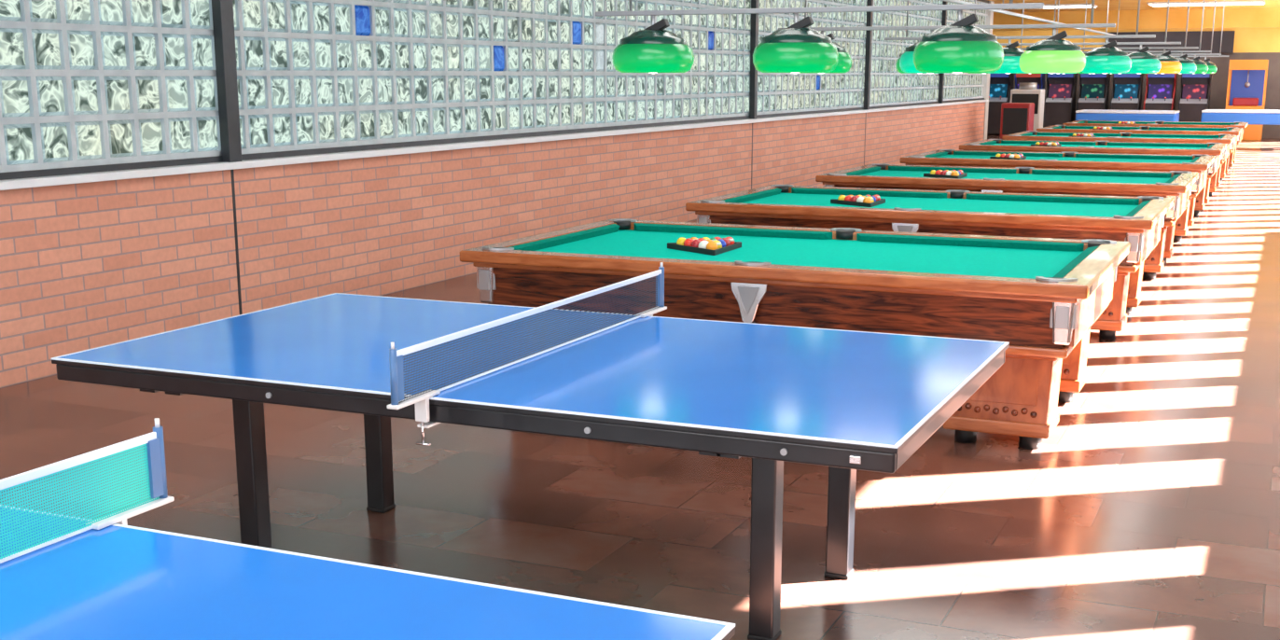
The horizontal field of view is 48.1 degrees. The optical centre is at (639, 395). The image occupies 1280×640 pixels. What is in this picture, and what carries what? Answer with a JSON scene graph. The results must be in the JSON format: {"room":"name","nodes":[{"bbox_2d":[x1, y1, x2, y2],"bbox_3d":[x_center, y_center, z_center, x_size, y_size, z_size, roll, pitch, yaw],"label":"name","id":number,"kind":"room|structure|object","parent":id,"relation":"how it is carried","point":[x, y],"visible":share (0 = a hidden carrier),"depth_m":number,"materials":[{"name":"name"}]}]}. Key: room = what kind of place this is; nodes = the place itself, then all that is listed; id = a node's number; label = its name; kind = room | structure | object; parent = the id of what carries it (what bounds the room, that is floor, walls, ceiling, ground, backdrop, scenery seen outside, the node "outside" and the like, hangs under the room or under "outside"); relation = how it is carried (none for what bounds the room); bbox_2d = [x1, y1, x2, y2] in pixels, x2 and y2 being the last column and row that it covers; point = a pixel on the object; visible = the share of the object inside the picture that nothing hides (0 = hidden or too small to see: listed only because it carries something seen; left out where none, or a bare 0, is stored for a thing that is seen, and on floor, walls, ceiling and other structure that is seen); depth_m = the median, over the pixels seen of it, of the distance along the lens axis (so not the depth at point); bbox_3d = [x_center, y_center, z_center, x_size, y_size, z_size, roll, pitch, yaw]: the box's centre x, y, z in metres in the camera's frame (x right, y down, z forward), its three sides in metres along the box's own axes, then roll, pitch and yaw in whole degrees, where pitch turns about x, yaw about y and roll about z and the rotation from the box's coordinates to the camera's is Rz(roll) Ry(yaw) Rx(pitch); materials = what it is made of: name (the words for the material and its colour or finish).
{"room":"pool hall","nodes":[
{"label":"pool hall","id":0,"kind":"room"},
{"bbox_2d":[0,101,985,388],"bbox_3d":[0.324,-2.465,16.111,0.253,1.050,35.300,6,14,23],"label":"wall","id":1,"kind":"structure","parent":0,"point":[84,266],"depth_m":10.34,"materials":[{"name":"brick"}]},
{"bbox_2d":[0,0,988,180],"bbox_3d":[0.363,-4.045,15.739,0.120,2.105,35.300,6,14,23],"label":"window","id":2,"kind":"structure","parent":1,"relation":"in","point":[87,86],"depth_m":10.73,"materials":[{"name":"glass"}]},
{"bbox_2d":[0,99,988,190],"bbox_3d":[0.356,-2.996,15.977,0.325,0.045,35.300,6,14,23],"label":"window sill","id":3,"kind":"structure","parent":1,"relation":"attached to","point":[77,178],"depth_m":10.32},
{"bbox_2d":[211,0,946,162],"bbox_3d":[1.582,-4.598,18.205,0.070,2.105,20.790,6,14,23],"label":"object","id":4,"kind":"structure","parent":1,"relation":"attached to","point":[223,21],"depth_m":9.13,"materials":[{"name":"metal"}]},
{"bbox_2d":[0,133,1279,639],"bbox_3d":[3.457,-2.700,19.788,13.200,0.100,44.900,6,14,23],"label":"floor","id":5,"kind":"structure","parent":0,"point":[1150,508],"depth_m":5.74,"materials":[{"name":"stone"}]},
{"bbox_2d":[0,417,735,639],"bbox_3d":[-1.405,0.688,2.289,2.740,0.942,1.860,6,14,23],"label":"table","id":6,"kind":"object","parent":5,"relation":"on","point":[62,577],"visible":1,"depth_m":2.51,"materials":[{"name":"blue paint"}]},
{"bbox_2d":[51,262,1009,639],"bbox_3d":[-0.316,0.132,4.770,2.740,0.942,1.860,6,14,23],"label":"table","id":7,"kind":"object","parent":5,"relation":"on","point":[845,402],"visible":0.94,"depth_m":4.40,"materials":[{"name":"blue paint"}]},
{"bbox_2d":[459,218,1131,449],"bbox_3d":[0.839,-0.389,7.430,3.030,0.796,1.770,6,14,23],"label":"pool table","id":8,"kind":"object","parent":5,"relation":"on","point":[1041,297],"visible":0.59,"depth_m":6.73,"materials":[{"name":"orange wood"}]},
{"bbox_2d":[667,236,741,255],"bbox_3d":[0.304,-0.800,7.554,0.349,0.062,0.407,6,14,23],"label":"ball rack","id":9,"kind":"object","parent":8,"relation":"on","point":[716,245],"visible":1,"depth_m":7.48,"materials":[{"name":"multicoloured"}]},
{"bbox_2d":[685,184,1174,339],"bbox_3d":[2.054,-0.986,10.092,3.030,0.796,1.770,6,14,23],"label":"pool table","id":10,"kind":"object","parent":5,"relation":"on","point":[1138,221],"visible":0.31,"depth_m":9.55,"materials":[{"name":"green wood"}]},
{"bbox_2d":[830,194,885,207],"bbox_3d":[1.526,-1.396,10.213,0.349,0.062,0.407,6,14,23],"label":"ball rack","id":11,"kind":"object","parent":10,"relation":"on","point":[867,201],"visible":1,"depth_m":10.14,"materials":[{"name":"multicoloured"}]},
{"bbox_2d":[981,0,994,139],"bbox_3d":[7.585,-7.075,31.760,0.270,3.200,0.350,6,14,23],"label":"end column","id":12,"kind":"structure","parent":5,"relation":"on","point":[989,19],"depth_m":31.64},
{"bbox_2d":[987,73,1014,133],"bbox_3d":[9.824,-8.088,39.526,0.720,1.780,0.780,6,14,23],"label":"machine","id":13,"kind":"object","parent":5,"relation":"on","point":[1001,85],"visible":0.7,"depth_m":39.29,"materials":[{"name":"black plastic"}]},
{"bbox_2d":[815,163,1198,279],"bbox_3d":[3.269,-1.583,12.754,3.030,0.796,1.770,6,14,23],"label":"pool table","id":14,"kind":"object","parent":5,"relation":"on","point":[1176,185],"visible":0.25,"depth_m":12.27,"materials":[{"name":"orange wood"}]},
{"bbox_2d":[923,169,967,178],"bbox_3d":[2.722,-1.995,12.883,0.349,0.062,0.407,6,14,23],"label":"ball rack","id":15,"kind":"object","parent":14,"relation":"on","point":[939,173],"visible":0.99,"depth_m":12.81,"materials":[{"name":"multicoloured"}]},
{"bbox_2d":[999,102,1034,139],"bbox_3d":[7.998,-5.679,30.449,0.600,1.050,0.610,6,14,23],"label":"machine","id":16,"kind":"object","parent":5,"relation":"on","point":[1016,118],"visible":0.7,"depth_m":30.15,"materials":[{"name":"red plastic"}]},
{"bbox_2d":[1009,83,1044,131],"bbox_3d":[9.021,-6.565,33.485,0.700,1.450,0.610,6,14,23],"label":"machine","id":17,"kind":"object","parent":5,"relation":"on","point":[1027,92],"visible":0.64,"depth_m":33.16,"materials":[{"name":"white paint"}]},
{"bbox_2d":[1015,73,1044,89],"bbox_3d":[10.601,-8.012,39.188,0.720,1.780,0.780,6,14,23],"label":"machine","id":18,"kind":"object","parent":5,"relation":"on","point":[1039,78],"visible":0.09,"depth_m":38.96,"materials":[{"name":"blue"}]},
{"bbox_2d":[899,149,1215,241],"bbox_3d":[4.485,-2.179,15.415,3.030,0.796,1.770,6,14,23],"label":"pool table","id":19,"kind":"object","parent":5,"relation":"on","point":[1154,162],"visible":0.24,"depth_m":14.93,"materials":[{"name":"orange wood"}]},
{"bbox_2d":[989,153,1026,159],"bbox_3d":[3.969,-2.588,15.531,0.349,0.062,0.407,6,14,23],"label":"ball rack","id":20,"kind":"object","parent":19,"relation":"on","point":[997,156],"visible":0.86,"depth_m":15.46,"materials":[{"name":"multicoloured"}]},
{"bbox_2d":[1043,72,1077,127],"bbox_3d":[11.377,-7.936,38.850,0.720,1.780,0.780,6,14,23],"label":"machine","id":21,"kind":"object","parent":5,"relation":"on","point":[1061,94],"visible":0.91,"depth_m":38.63,"materials":[{"name":"black plastic"}]},
{"bbox_2d":[959,139,1226,215],"bbox_3d":[5.700,-2.776,18.078,3.030,0.796,1.770,6,14,23],"label":"pool table","id":22,"kind":"object","parent":5,"relation":"on","point":[1216,149],"visible":0.16,"depth_m":17.61,"materials":[{"name":"orange wood"}]},
{"bbox_2d":[1030,141,1061,146],"bbox_3d":[5.141,-3.189,18.212,0.349,0.062,0.407,6,14,23],"label":"ball rack","id":23,"kind":"object","parent":22,"relation":"on","point":[1037,144],"visible":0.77,"depth_m":18.14,"materials":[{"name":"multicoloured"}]},
{"bbox_2d":[1076,73,1110,110],"bbox_3d":[12.154,-7.861,38.513,0.720,1.780,0.780,6,14,23],"label":"machine","id":24,"kind":"object","parent":5,"relation":"on","point":[1093,93],"visible":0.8,"depth_m":38.29,"materials":[{"name":"black plastic"}]},
{"bbox_2d":[1002,130,1236,196],"bbox_3d":[6.915,-3.373,20.739,3.030,0.796,1.770,6,14,23],"label":"pool table","id":25,"kind":"object","parent":5,"relation":"on","point":[1215,182],"visible":0.32,"depth_m":20.30,"materials":[{"name":"orange wood"}]},
{"bbox_2d":[1068,133,1095,137],"bbox_3d":[6.410,-3.780,20.851,0.349,0.062,0.407,6,14,23],"label":"ball rack","id":26,"kind":"object","parent":25,"relation":"on","point":[1074,134],"visible":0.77,"depth_m":20.77,"materials":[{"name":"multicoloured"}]},
{"bbox_2d":[1109,73,1143,110],"bbox_3d":[12.930,-7.785,38.175,0.720,1.780,0.780,6,14,23],"label":"machine","id":27,"kind":"object","parent":5,"relation":"on","point":[1127,89],"visible":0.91,"depth_m":37.95,"materials":[{"name":"black plastic"}]},
{"bbox_2d":[1075,109,1179,121],"bbox_3d":[10.920,-5.968,32.197,2.100,0.850,1.220,6,14,23],"label":"table","id":28,"kind":"object","parent":5,"relation":"on","point":[1084,114],"visible":0.48,"depth_m":31.62,"materials":[{"name":"blue plastic"}]},
{"bbox_2d":[1036,125,1242,181],"bbox_3d":[8.131,-3.969,23.401,3.030,0.796,1.770,6,14,23],"label":"pool table","id":29,"kind":"object","parent":5,"relation":"on","point":[1236,131],"visible":0.2,"depth_m":22.96,"materials":[{"name":"orange wood"}]},
{"bbox_2d":[1089,126,1113,129],"bbox_3d":[7.562,-4.383,23.540,0.349,0.062,0.407,6,14,23],"label":"ball rack","id":30,"kind":"object","parent":29,"relation":"on","point":[1094,128],"visible":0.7,"depth_m":23.46,"materials":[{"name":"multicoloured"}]},
{"bbox_2d":[1062,120,1248,170],"bbox_3d":[9.346,-4.566,26.064,3.030,0.796,1.770,6,14,23],"label":"pool table","id":31,"kind":"object","parent":5,"relation":"on","point":[1157,123],"visible":0.2,"depth_m":25.63,"materials":[{"name":"orange wood"}]},
{"bbox_2d":[1118,121,1136,124],"bbox_3d":[8.850,-4.973,26.171,0.349,0.062,0.407,6,14,23],"label":"ball rack","id":32,"kind":"object","parent":31,"relation":"on","point":[1120,122],"visible":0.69,"depth_m":26.09,"materials":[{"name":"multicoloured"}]},
{"bbox_2d":[1143,73,1177,110],"bbox_3d":[13.707,-7.710,37.838,0.720,1.780,0.780,6,14,23],"label":"machine","id":33,"kind":"object","parent":5,"relation":"on","point":[1161,90],"visible":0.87,"depth_m":37.62,"materials":[{"name":"black plastic"}]},
{"bbox_2d":[1178,73,1211,122],"bbox_3d":[14.483,-7.634,37.500,0.720,1.780,0.780,6,14,23],"label":"machine","id":34,"kind":"object","parent":5,"relation":"on","point":[1195,89],"visible":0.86,"depth_m":37.27,"materials":[{"name":"black plastic"}]},
{"bbox_2d":[1200,109,1279,125],"bbox_3d":[13.860,-6.041,32.521,2.100,0.850,1.220,6,14,23],"label":"table","id":35,"kind":"object","parent":5,"relation":"on","point":[1249,116],"visible":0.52,"depth_m":32.03,"materials":[{"name":"blue plastic"}]},
{"bbox_2d":[1225,59,1268,140],"bbox_3d":[15.539,-7.588,36.793,0.900,2.000,0.900,6,14,23],"label":"machine","id":36,"kind":"object","parent":5,"relation":"on","point":[1247,78],"visible":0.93,"depth_m":36.60,"materials":[{"name":"orange plastic"}]},
{"bbox_2d":[987,0,1279,13],"bbox_3d":[3.457,-5.921,19.067,13.200,0.100,44.900,6,14,23],"label":"ceiling","id":37,"kind":"structure","parent":0,"point":[1102,5],"depth_m":33.59,"materials":[{"name":"paint"}]},
{"bbox_2d":[595,0,1043,16],"bbox_3d":[0.819,-2.511,6.965,2.300,1.260,0.030,6,14,23],"label":"rail","id":38,"kind":"object","parent":37,"relation":"hanging from","point":[1022,6],"visible":1,"depth_m":7.04,"materials":[{"name":"silver metal"}]},
{"bbox_2d":[612,15,694,73],"bbox_3d":[0.069,-1.825,7.462,0.426,0.294,0.426,6,14,23],"label":"pendant lamp","id":39,"kind":"object","parent":38,"relation":"hanging from","point":[653,49],"visible":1,"depth_m":7.32,"materials":[{"name":"green glass"}]},
{"bbox_2d":[752,13,838,73],"bbox_3d":[0.777,-1.756,7.153,0.426,0.294,0.426,6,14,23],"label":"pendant lamp","id":40,"kind":"object","parent":38,"relation":"hanging from","point":[795,48],"visible":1,"depth_m":7.01,"materials":[{"name":"green glass"}]},
{"bbox_2d":[913,10,1003,73],"bbox_3d":[1.518,-1.684,6.831,0.426,0.294,0.426,6,14,23],"label":"pendant lamp","id":41,"kind":"object","parent":38,"relation":"hanging from","point":[957,48],"visible":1,"depth_m":6.69,"materials":[{"name":"green glass"}]},
{"bbox_2d":[778,0,1115,30],"bbox_3d":[2.035,-3.108,9.627,2.300,1.260,0.030,6,14,23],"label":"rail","id":42,"kind":"object","parent":37,"relation":"hanging from","point":[1092,24],"visible":0.72,"depth_m":9.62,"materials":[{"name":"silver metal"}]},
{"bbox_2d":[818,30,851,73],"bbox_3d":[1.284,-2.422,10.124,0.426,0.294,0.426,6,14,23],"label":"pendant lamp","id":43,"kind":"object","parent":42,"relation":"hanging from","point":[844,62],"visible":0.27,"depth_m":10.01,"materials":[{"name":"green glass"}]},
{"bbox_2d":[899,29,933,73],"bbox_3d":[1.993,-2.353,9.815,0.426,0.294,0.426,6,14,23],"label":"pendant lamp","id":44,"kind":"object","parent":42,"relation":"hanging from","point":[906,61],"visible":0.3,"depth_m":9.74,"materials":[{"name":"teal glass"}]},
{"bbox_2d":[1019,27,1085,73],"bbox_3d":[2.734,-2.281,9.493,0.426,0.294,0.426,6,14,23],"label":"pendant lamp","id":45,"kind":"object","parent":42,"relation":"hanging from","point":[1054,54],"visible":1,"depth_m":9.35,"materials":[{"name":"green glass"}]},
{"bbox_2d":[884,0,1155,40],"bbox_3d":[3.250,-3.704,12.289,2.300,1.260,0.030,6,14,23],"label":"rail","id":46,"kind":"object","parent":37,"relation":"hanging from","point":[1136,35],"visible":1,"depth_m":12.22,"materials":[{"name":"grey metal"}]},
{"bbox_2d":[895,40,938,73],"bbox_3d":[2.499,-3.019,12.786,0.426,0.294,0.426,6,14,23],"label":"pendant lamp","id":47,"kind":"object","parent":46,"relation":"hanging from","point":[897,66],"visible":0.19,"depth_m":12.75,"materials":[{"name":"green glass"}]},
{"bbox_2d":[987,39,1028,73],"bbox_3d":[3.208,-2.950,12.477,0.426,0.294,0.426,6,14,23],"label":"pendant lamp","id":48,"kind":"object","parent":46,"relation":"hanging from","point":[1010,64],"visible":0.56,"depth_m":12.31,"materials":[{"name":"teal glass"}]},
{"bbox_2d":[1081,38,1131,73],"bbox_3d":[3.949,-2.877,12.155,0.426,0.294,0.426,6,14,23],"label":"pendant lamp","id":49,"kind":"object","parent":46,"relation":"hanging from","point":[1106,59],"visible":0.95,"depth_m":12.01,"materials":[{"name":"teal glass"}]},
{"bbox_2d":[939,0,1120,35],"bbox_3d":[4.370,-4.939,16.906,0.040,0.870,25.000,6,14,23],"label":"rail","id":50,"kind":"object","parent":37,"relation":"hanging from","point":[958,2],"depth_m":18.40,"materials":[{"name":"grey metal"}]},
{"bbox_2d":[1029,3,1097,9],"bbox_3d":[9.318,-9.049,33.360,2.400,0.046,1.200,6,14,23],"label":"ceiling light panel","id":51,"kind":"object","parent":37,"relation":"attached to","point":[1062,6],"depth_m":32.70,"materials":[{"name":"white plastic"}]},
{"bbox_2d":[973,0,1181,45],"bbox_3d":[4.465,-4.301,14.951,2.300,1.260,0.030,6,14,23],"label":"rail","id":52,"kind":"object","parent":37,"relation":"hanging from","point":[1164,42],"visible":0.45,"depth_m":14.79,"materials":[{"name":"grey metal"}]},
{"bbox_2d":[1125,44,1161,73],"bbox_3d":[5.164,-3.474,14.817,0.426,0.294,0.426,6,14,23],"label":"pendant lamp","id":53,"kind":"object","parent":52,"relation":"hanging from","point":[1143,62],"visible":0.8,"depth_m":14.66,"materials":[{"name":"teal glass"}]},
{"bbox_2d":[1020,0,1198,50],"bbox_3d":[5.681,-4.898,17.613,2.300,1.260,0.030,6,14,23],"label":"rail","id":54,"kind":"object","parent":37,"relation":"hanging from","point":[1185,47],"visible":0.54,"depth_m":17.42,"materials":[{"name":"silver metal"}]},
{"bbox_2d":[1155,49,1182,73],"bbox_3d":[6.380,-4.071,17.479,0.426,0.294,0.426,6,14,23],"label":"pendant lamp","id":55,"kind":"object","parent":54,"relation":"hanging from","point":[1170,64],"visible":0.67,"depth_m":17.32,"materials":[{"name":"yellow glass"}]},
{"bbox_2d":[1057,0,1210,53],"bbox_3d":[6.896,-5.495,20.275,2.300,1.260,0.030,6,14,23],"label":"rail","id":56,"kind":"object","parent":37,"relation":"hanging from","point":[1200,50],"visible":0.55,"depth_m":20.09,"materials":[{"name":"grey metal"}]},
{"bbox_2d":[1176,52,1196,73],"bbox_3d":[7.595,-4.668,20.141,0.426,0.294,0.426,6,14,23],"label":"pendant lamp","id":57,"kind":"object","parent":56,"relation":"hanging from","point":[1189,66],"visible":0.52,"depth_m":19.98,"materials":[{"name":"teal glass"}]},
{"bbox_2d":[1083,0,1221,55],"bbox_3d":[8.111,-6.091,22.937,2.300,1.260,0.030,6,14,23],"label":"rail","id":58,"kind":"object","parent":37,"relation":"hanging from","point":[1211,53],"visible":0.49,"depth_m":22.74,"materials":[{"name":"silver metal"}]},
{"bbox_2d":[1191,55,1208,73],"bbox_3d":[8.810,-5.264,22.803,0.426,0.294,0.426,6,14,23],"label":"pendant lamp","id":59,"kind":"object","parent":58,"relation":"hanging from","point":[1202,67],"visible":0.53,"depth_m":22.65,"materials":[{"name":"green glass"}]},
{"bbox_2d":[1105,0,1228,56],"bbox_3d":[9.327,-6.688,25.599,2.300,1.260,0.030,6,14,23],"label":"rail","id":60,"kind":"object","parent":37,"relation":"hanging from","point":[1108,0],"visible":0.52,"depth_m":25.32,"materials":[{"name":"grey metal"}]},
{"bbox_2d":[1202,56,1217,73],"bbox_3d":[10.025,-5.861,25.465,0.426,0.294,0.426,6,14,23],"label":"pendant lamp","id":61,"kind":"object","parent":60,"relation":"hanging from","point":[1212,68],"visible":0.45,"depth_m":25.32,"materials":[{"name":"green glass"}]},
{"bbox_2d":[1147,0,1265,6],"bbox_3d":[12.606,-8.729,31.930,2.400,0.046,1.200,6,14,23],"label":"ceiling light panel","id":62,"kind":"object","parent":37,"relation":"attached to","point":[1251,2],"depth_m":31.71,"materials":[{"name":"white plastic"}]},
{"bbox_2d":[992,27,1279,138],"bbox_3d":[12.460,-8.785,39.389,13.000,3.200,0.200,6,14,23],"label":"wall","id":63,"kind":"structure","parent":0,"point":[1249,43],"depth_m":37.96,"materials":[{"name":"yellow paint"}]},
{"bbox_2d":[992,7,1279,53],"bbox_3d":[11.809,-9.538,37.722,13.000,1.000,3.000,6,14,23],"label":"ceiling","id":64,"kind":"structure","parent":63,"relation":"attached to","point":[1233,18],"depth_m":36.09,"materials":[{"name":"yellow paint"}]}
]}

